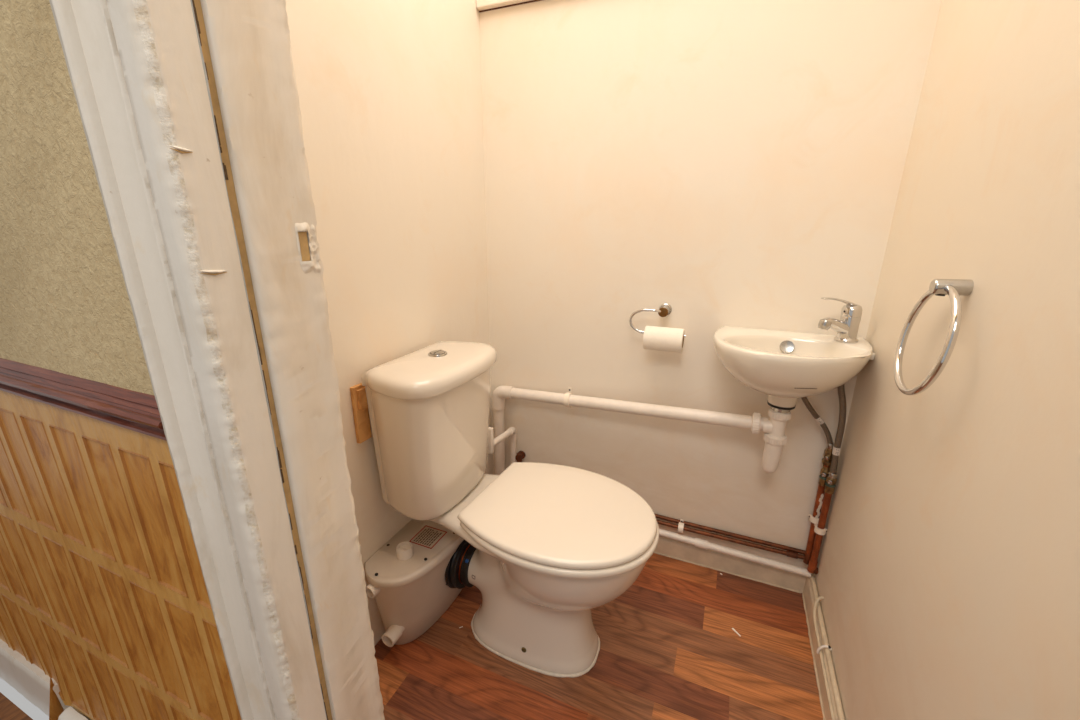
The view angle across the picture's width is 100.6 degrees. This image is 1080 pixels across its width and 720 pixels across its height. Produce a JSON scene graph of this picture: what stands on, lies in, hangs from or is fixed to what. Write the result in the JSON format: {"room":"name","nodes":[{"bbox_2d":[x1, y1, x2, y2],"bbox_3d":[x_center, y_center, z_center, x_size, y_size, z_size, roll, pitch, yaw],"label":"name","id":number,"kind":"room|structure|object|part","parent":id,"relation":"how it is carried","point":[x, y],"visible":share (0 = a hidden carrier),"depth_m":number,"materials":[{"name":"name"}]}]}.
{"room":"bathroom","nodes":[
{"label":"bathroom","id":0,"kind":"room"},
{"bbox_2d":[0,692,32,719],"bbox_3d":[-0.786,1.143,0.150,4.100,0.020,1.437,7,18,22],"label":"floor","id":1,"kind":"structure","parent":0,"point":[9,710],"depth_m":1.08,"materials":[{"name":"brown wood"}]},
{"bbox_2d":[0,0,153,719],"bbox_3d":[-0.460,-0.259,0.510,4.100,2.450,0.130,7,18,22],"label":"wall","id":2,"kind":"structure","parent":0,"point":[65,306],"depth_m":0.51,"materials":[{"name":"paint"}]},
{"bbox_2d":[0,639,73,715],"bbox_3d":[-1.731,0.708,1.284,1.413,0.137,0.021,7,18,22],"label":"baseboard","id":3,"kind":"structure","parent":2,"relation":"attached to","point":[28,679],"depth_m":1.06,"materials":[{"name":"paint"}]},
{"bbox_2d":[58,706,87,719],"bbox_3d":[-0.735,0.859,0.873,0.683,0.098,0.025,7,18,22],"label":"baseboard","id":4,"kind":"structure","parent":2,"relation":"attached to","point":[69,713],"depth_m":0.98,"materials":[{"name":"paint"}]},
{"bbox_2d":[0,358,166,440],"bbox_3d":[-1.399,-0.053,0.904,2.126,0.051,0.020,7,18,22],"label":"rail","id":5,"kind":"object","parent":2,"relation":"attached to","point":[125,408],"visible":0.95,"depth_m":0.57,"materials":[{"name":"brown wood"}]},
{"bbox_2d":[0,390,240,719],"bbox_3d":[-1.214,0.417,0.940,1.751,0.871,0.057,7,18,22],"label":"panelling","id":6,"kind":"object","parent":2,"relation":"attached to","point":[103,589],"visible":0.94,"depth_m":0.71,"materials":[{"name":"brown wood"}]},
{"bbox_2d":[169,145,191,151],"bbox_3d":[-0.308,-0.181,0.385,0.003,0.004,0.018,7,18,22],"label":"ridge","id":7,"kind":"object","parent":2,"relation":"attached to","point":[175,147],"visible":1,"depth_m":0.38,"materials":[{"name":"paint"}]},
{"bbox_2d":[170,148,192,152],"bbox_3d":[-0.308,-0.180,0.386,0.002,0.003,0.018,7,18,22],"label":"crack","id":8,"kind":"structure","parent":2,"relation":"attached to","point":[170,148],"depth_m":0.39,"materials":[{"name":"beige paint"}]},
{"bbox_2d":[49,0,326,719],"bbox_3d":[-0.355,-0.057,0.450,0.110,2.100,0.046,5,18,15],"label":"trim","id":9,"kind":"structure","parent":2,"relation":"attached to","point":[135,67],"depth_m":0.44,"materials":[{"name":"paint"}]},
{"bbox_2d":[201,272,225,274],"bbox_3d":[-0.306,-0.081,0.422,0.002,0.003,0.024,7,18,22],"label":"crack","id":10,"kind":"structure","parent":2,"relation":"attached to","point":[222,272],"depth_m":0.42,"materials":[{"name":"beige paint"}]},
{"bbox_2d":[201,270,225,272],"bbox_3d":[-0.306,-0.083,0.421,0.003,0.004,0.024,7,18,22],"label":"ridge","id":11,"kind":"object","parent":2,"relation":"attached to","point":[208,271],"visible":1,"depth_m":0.42,"materials":[{"name":"paint"}]},
{"bbox_2d":[190,0,332,719],"bbox_3d":[-0.311,-0.038,0.475,0.024,2.050,0.013,7,18,22],"label":"trim","id":12,"kind":"structure","parent":2,"relation":"attached to","point":[230,186],"depth_m":0.47,"materials":[{"name":"wood"}]},
{"bbox_2d":[200,0,384,719],"bbox_3d":[-0.286,-0.052,0.522,0.031,2.050,0.097,7,18,22],"label":"door frame","id":13,"kind":"structure","parent":2,"relation":"attached to","point":[249,42],"depth_m":0.51,"materials":[{"name":"paint"}]},
{"bbox_2d":[295,223,320,272],"bbox_3d":[-0.269,-0.128,0.516,0.013,0.066,0.036,7,18,22],"label":"latch recess","id":14,"kind":"object","parent":13,"relation":"in","point":[307,265],"visible":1,"depth_m":0.51,"materials":[{"name":"paint"}]},
{"bbox_2d":[285,0,493,645],"bbox_3d":[-0.434,-0.435,1.083,0.120,2.450,0.995,7,18,22],"label":"wall","id":15,"kind":"structure","parent":0,"point":[390,91],"depth_m":1.11,"materials":[{"name":"beige paint"}]},
{"bbox_2d":[350,383,371,443],"bbox_3d":[-0.367,0.086,1.223,0.020,0.144,0.357,7,18,22],"label":"batten","id":16,"kind":"object","parent":15,"relation":"attached to","point":[358,392],"visible":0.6,"depth_m":1.07,"materials":[{"name":"brown wood"}]},
{"bbox_2d":[374,553,822,719],"bbox_3d":[0.131,0.833,1.136,1.420,0.001,1.183,7,18,22],"label":"floor","id":17,"kind":"structure","parent":0,"point":[670,649],"depth_m":1.20,"materials":[{"name":"brown wood"}]},
{"bbox_2d":[365,519,475,646],"bbox_3d":[-0.280,0.604,1.348,0.209,0.307,0.505,7,18,22],"label":"pump","id":18,"kind":"object","parent":17,"relation":"on","point":[415,576],"visible":0.69,"depth_m":1.21,"materials":[{"name":"plastic"}]},
{"bbox_2d":[366,584,380,597],"bbox_3d":[-0.417,0.576,1.141,0.033,0.035,0.047,9,19,27],"label":"outlet","id":19,"kind":"object","parent":18,"relation":"attached to","point":[372,590],"depth_m":1.12,"materials":[{"name":"white plastic"}]},
{"bbox_2d":[381,625,404,646],"bbox_3d":[-0.388,0.729,1.207,0.039,0.040,0.069,7,18,22],"label":"outlet","id":20,"kind":"object","parent":18,"relation":"attached to","point":[393,633],"depth_m":1.19,"materials":[{"name":"white plastic"}]},
{"bbox_3d":[-0.294,0.493,1.325,0.175,0.026,0.497,7,18,22],"label":"pump lid","id":21,"kind":"part","parent":18,"relation":"part of","materials":[{"name":"plastic"}]},
{"bbox_3d":[-0.298,0.625,1.367,0.166,0.257,0.479,7,18,22],"label":"tank","id":22,"kind":"part","parent":18,"relation":"part of","materials":[{"name":"plastic"}]},
{"bbox_2d":[409,525,446,548],"bbox_3d":[-0.314,0.498,1.262,0.075,0.001,0.076,7,18,22],"label":"print","id":23,"kind":"object","parent":18,"relation":"on","point":[425,536],"depth_m":1.26},
{"bbox_2d":[361,341,658,677],"bbox_3d":[-0.042,0.396,1.181,0.700,0.814,0.418,7,18,22],"label":"toilet","id":24,"kind":"object","parent":17,"relation":"on","point":[554,544],"visible":0.99,"depth_m":1.09,"materials":[{"name":"ceramic"}]},
{"bbox_3d":[-0.261,0.012,1.147,0.225,0.044,0.377,7,18,22],"label":"cistern lid","id":25,"kind":"part","parent":24,"relation":"part of","materials":[{"name":"ceramic"}]},
{"bbox_3d":[0.059,0.370,1.116,0.454,0.020,0.382,7,18,22],"label":"seat lid","id":26,"kind":"part","parent":24,"relation":"part of","materials":[{"name":"plastic"}]},
{"bbox_3d":[0.065,0.391,1.119,0.454,0.018,0.388,7,18,22],"label":"seat","id":27,"kind":"part","parent":24,"relation":"part of","materials":[{"name":"plastic"}]},
{"bbox_2d":[479,0,941,568],"bbox_3d":[0.364,-0.510,1.339,1.380,2.450,0.120,7,18,22],"label":"wall","id":28,"kind":"structure","parent":0,"point":[733,163],"depth_m":1.30,"materials":[{"name":"beige paint"}]},
{"bbox_2d":[476,0,531,10],"bbox_3d":[0.340,-1.321,1.022,1.139,0.715,0.022,7,18,22],"label":"trim","id":29,"kind":"structure","parent":28,"relation":"attached to","point":[480,4],"depth_m":1.31,"materials":[{"name":"beige paint"}]},
{"bbox_2d":[494,427,516,463],"bbox_3d":[-0.129,0.368,1.593,0.027,0.296,0.261,4,18,13],"label":"pipe","id":30,"kind":"object","parent":28,"relation":"attached to","point":[511,432],"visible":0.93,"depth_m":1.67,"materials":[{"name":"white plastic"}]},
{"bbox_2d":[479,0,540,11],"bbox_3d":[0.342,-0.980,1.135,1.139,0.003,0.004,7,18,22],"label":"trim","id":31,"kind":"structure","parent":28,"relation":"attached to","point":[532,0],"depth_m":1.31,"materials":[{"name":"brown wood"}]},
{"bbox_2d":[515,451,525,461],"bbox_3d":[-0.077,0.403,1.726,0.032,0.102,0.033,7,18,22],"label":"fitting","id":32,"kind":"object","parent":28,"relation":"attached to","point":[520,455],"visible":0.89,"depth_m":1.71,"materials":[{"name":"orange metal"}]},
{"bbox_2d":[492,386,767,474],"bbox_3d":[0.229,0.340,1.516,0.914,0.519,0.060,9,19,26],"label":"pipe","id":33,"kind":"object","parent":28,"relation":"attached to","point":[755,422],"visible":0.95,"depth_m":1.44,"materials":[{"name":"white plastic"}]},
{"bbox_2d":[564,387,571,408],"bbox_3d":[0.096,0.137,1.527,0.020,0.079,0.046,7,18,22],"label":"clip","id":34,"kind":"object","parent":33,"relation":"attached to","point":[567,394],"visible":0.98,"depth_m":1.51,"materials":[{"name":"plastic"}]},
{"bbox_2d":[762,401,795,472],"bbox_3d":[0.650,0.216,1.239,0.070,0.214,0.069,7,18,22],"label":"trap","id":35,"kind":"object","parent":33,"relation":"attached to","point":[774,438],"visible":0.98,"depth_m":1.22,"materials":[{"name":"white plastic"}]},
{"bbox_2d":[629,303,685,337],"bbox_3d":[0.360,-0.124,1.355,0.168,0.087,0.061,7,18,22],"label":"paper holder","id":36,"kind":"object","parent":28,"relation":"attached to","point":[665,309],"visible":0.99,"depth_m":1.34,"materials":[{"name":"silver metal"}]},
{"bbox_2d":[643,326,684,352],"bbox_3d":[0.370,-0.062,1.339,0.112,0.071,0.072,7,18,22],"label":"toilet roll","id":37,"kind":"object","parent":36,"relation":"hanging from","point":[654,337],"visible":1,"depth_m":1.31,"materials":[{"name":"paper"}]},
{"bbox_3d":[0.374,-0.148,1.348,0.037,0.037,0.050,7,18,22],"label":"wall post","id":38,"kind":"part","parent":36,"relation":"part of","materials":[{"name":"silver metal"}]},
{"bbox_2d":[654,536,805,592],"bbox_3d":[0.326,0.645,1.634,1.124,0.068,0.013,7,18,22],"label":"baseboard","id":39,"kind":"structure","parent":28,"relation":"attached to","point":[666,546],"depth_m":1.50,"materials":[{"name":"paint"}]},
{"bbox_2d":[654,513,805,553],"bbox_3d":[0.377,0.534,1.573,0.977,0.028,0.013,7,18,22],"label":"copper pipe","id":40,"kind":"object","parent":28,"relation":"attached to","point":[796,550],"visible":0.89,"depth_m":1.47,"materials":[{"name":"brown metal"}]},
{"bbox_2d":[678,519,683,532],"bbox_3d":[0.478,0.571,1.522,0.018,0.051,0.028,7,18,22],"label":"clip","id":41,"kind":"object","parent":40,"relation":"attached to","point":[681,525],"visible":1,"depth_m":1.51,"materials":[{"name":"plastic"}]},
{"bbox_2d":[656,519,804,559],"bbox_3d":[0.404,0.555,1.555,0.905,0.025,0.018,7,18,22],"label":"copper pipe","id":42,"kind":"object","parent":28,"relation":"attached to","point":[787,553],"visible":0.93,"depth_m":1.46,"materials":[{"name":"brown metal"}]},
{"bbox_2d":[659,529,810,577],"bbox_3d":[0.431,0.597,1.541,0.876,0.044,0.028,7,18,22],"label":"supply pipe","id":43,"kind":"object","parent":28,"relation":"attached to","point":[704,544],"visible":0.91,"depth_m":1.45,"materials":[{"name":"white plastic"}]},
{"bbox_2d":[713,326,874,407],"bbox_3d":[0.636,0.042,1.157,0.372,0.177,0.283,7,18,22],"label":"basin","id":44,"kind":"object","parent":28,"relation":"attached to","point":[785,366],"visible":1,"depth_m":1.09,"materials":[{"name":"ceramic"}]},
{"bbox_2d":[801,397,833,448],"bbox_3d":[0.764,0.161,1.247,0.134,0.194,0.022,1,17,4],"label":"flexible hose","id":45,"kind":"object","parent":44,"relation":"attached to","point":[819,420],"visible":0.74,"depth_m":1.25,"materials":[{"name":"metal"}]},
{"bbox_2d":[828,384,845,478],"bbox_3d":[0.812,0.191,1.225,0.053,0.311,0.021,-2,17,-6],"label":"flexible hose","id":46,"kind":"object","parent":44,"relation":"hanging from","point":[832,473],"visible":0.88,"depth_m":1.22,"materials":[{"name":"metal"}]},
{"bbox_2d":[818,297,862,343],"bbox_3d":[0.755,-0.100,1.124,0.124,0.116,0.053,-7,19,-22],"label":"mixer tap","id":47,"kind":"object","parent":44,"relation":"on","point":[847,327],"visible":1,"depth_m":1.12,"materials":[{"name":"silver metal"}]},
{"bbox_3d":[0.748,-0.085,1.136,0.085,0.051,0.035,-3,17,-9],"label":"spout","id":48,"kind":"part","parent":47,"relation":"part of","materials":[{"name":"silver metal"}]},
{"bbox_3d":[0.746,-0.141,1.115,0.110,0.031,0.028,-4,18,-13],"label":"lever","id":49,"kind":"part","parent":47,"relation":"part of","materials":[{"name":"silver metal"}]},
{"bbox_2d":[803,484,824,564],"bbox_3d":[0.827,0.493,1.348,0.024,0.280,0.022,7,18,22],"label":"copper riser","id":50,"kind":"object","parent":28,"relation":"attached to","point":[820,491],"visible":0.91,"depth_m":1.34,"materials":[{"name":"brown metal"}]},
{"bbox_2d":[808,514,818,523],"bbox_3d":[0.825,0.476,1.341,0.034,0.017,0.024,7,18,22],"label":"clip","id":51,"kind":"object","parent":50,"relation":"attached to","point":[812,519],"visible":0.74,"depth_m":1.33,"materials":[{"name":"plastic"}]},
{"bbox_2d":[818,446,832,486],"bbox_3d":[0.821,0.306,1.283,0.030,0.118,0.035,7,18,22],"label":"valve","id":52,"kind":"object","parent":50,"relation":"attached to","point":[826,461],"visible":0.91,"depth_m":1.28,"materials":[{"name":"gold metal"}]},
{"bbox_2d":[807,492,831,573],"bbox_3d":[0.834,0.509,1.328,0.030,0.298,0.022,7,18,22],"label":"copper riser","id":53,"kind":"object","parent":28,"relation":"attached to","point":[812,566],"visible":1,"depth_m":1.33,"materials":[{"name":"brown metal"}]},
{"bbox_2d":[814,525,826,534],"bbox_3d":[0.829,0.503,1.326,0.024,0.017,0.038,-13,21,-36],"label":"clip","id":54,"kind":"object","parent":53,"relation":"attached to","point":[817,530],"visible":0.99,"depth_m":1.32,"materials":[{"name":"plastic"}]},
{"bbox_2d":[824,476,836,493],"bbox_3d":[0.827,0.350,1.272,0.026,0.060,0.032,7,18,22],"label":"valve","id":55,"kind":"object","parent":53,"relation":"attached to","point":[830,483],"visible":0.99,"depth_m":1.27,"materials":[{"name":"gold metal"}]},
{"bbox_2d":[814,0,1079,719],"bbox_3d":[0.725,-0.285,0.612,0.120,2.450,1.000,7,18,22],"label":"wall","id":56,"kind":"structure","parent":0,"point":[948,576],"depth_m":0.67,"materials":[{"name":"beige paint"}]},
{"bbox_2d":[802,573,837,719],"bbox_3d":[0.658,0.840,0.988,0.019,0.078,0.995,7,18,22],"label":"baseboard","id":57,"kind":"structure","parent":56,"relation":"attached to","point":[808,593],"depth_m":1.20,"materials":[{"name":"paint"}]},
{"bbox_2d":[816,645,831,653],"bbox_3d":[0.729,0.743,1.149,0.032,0.032,0.007,7,18,22],"label":"clip","id":58,"kind":"object","parent":56,"relation":"attached to","point":[822,646],"visible":1,"depth_m":1.15,"materials":[{"name":"white plastic"}]},
{"bbox_2d":[810,576,844,719],"bbox_3d":[0.657,0.786,0.977,0.031,0.053,0.914,7,18,22],"label":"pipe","id":59,"kind":"object","parent":56,"relation":"attached to","point":[817,606],"visible":1,"depth_m":1.12,"materials":[{"name":"beige plastic"}]},
{"bbox_2d":[894,279,973,395],"bbox_3d":[0.648,-0.035,0.737,0.057,0.195,0.189,7,18,22],"label":"towel ring","id":60,"kind":"object","parent":56,"relation":"attached to","point":[954,288],"visible":1,"depth_m":0.70,"materials":[{"name":"silver metal"}]},
{"bbox_3d":[0.654,-0.116,0.713,0.048,0.026,0.025,7,18,22],"label":"post","id":61,"kind":"part","parent":60,"relation":"part of","materials":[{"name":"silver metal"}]}
]}

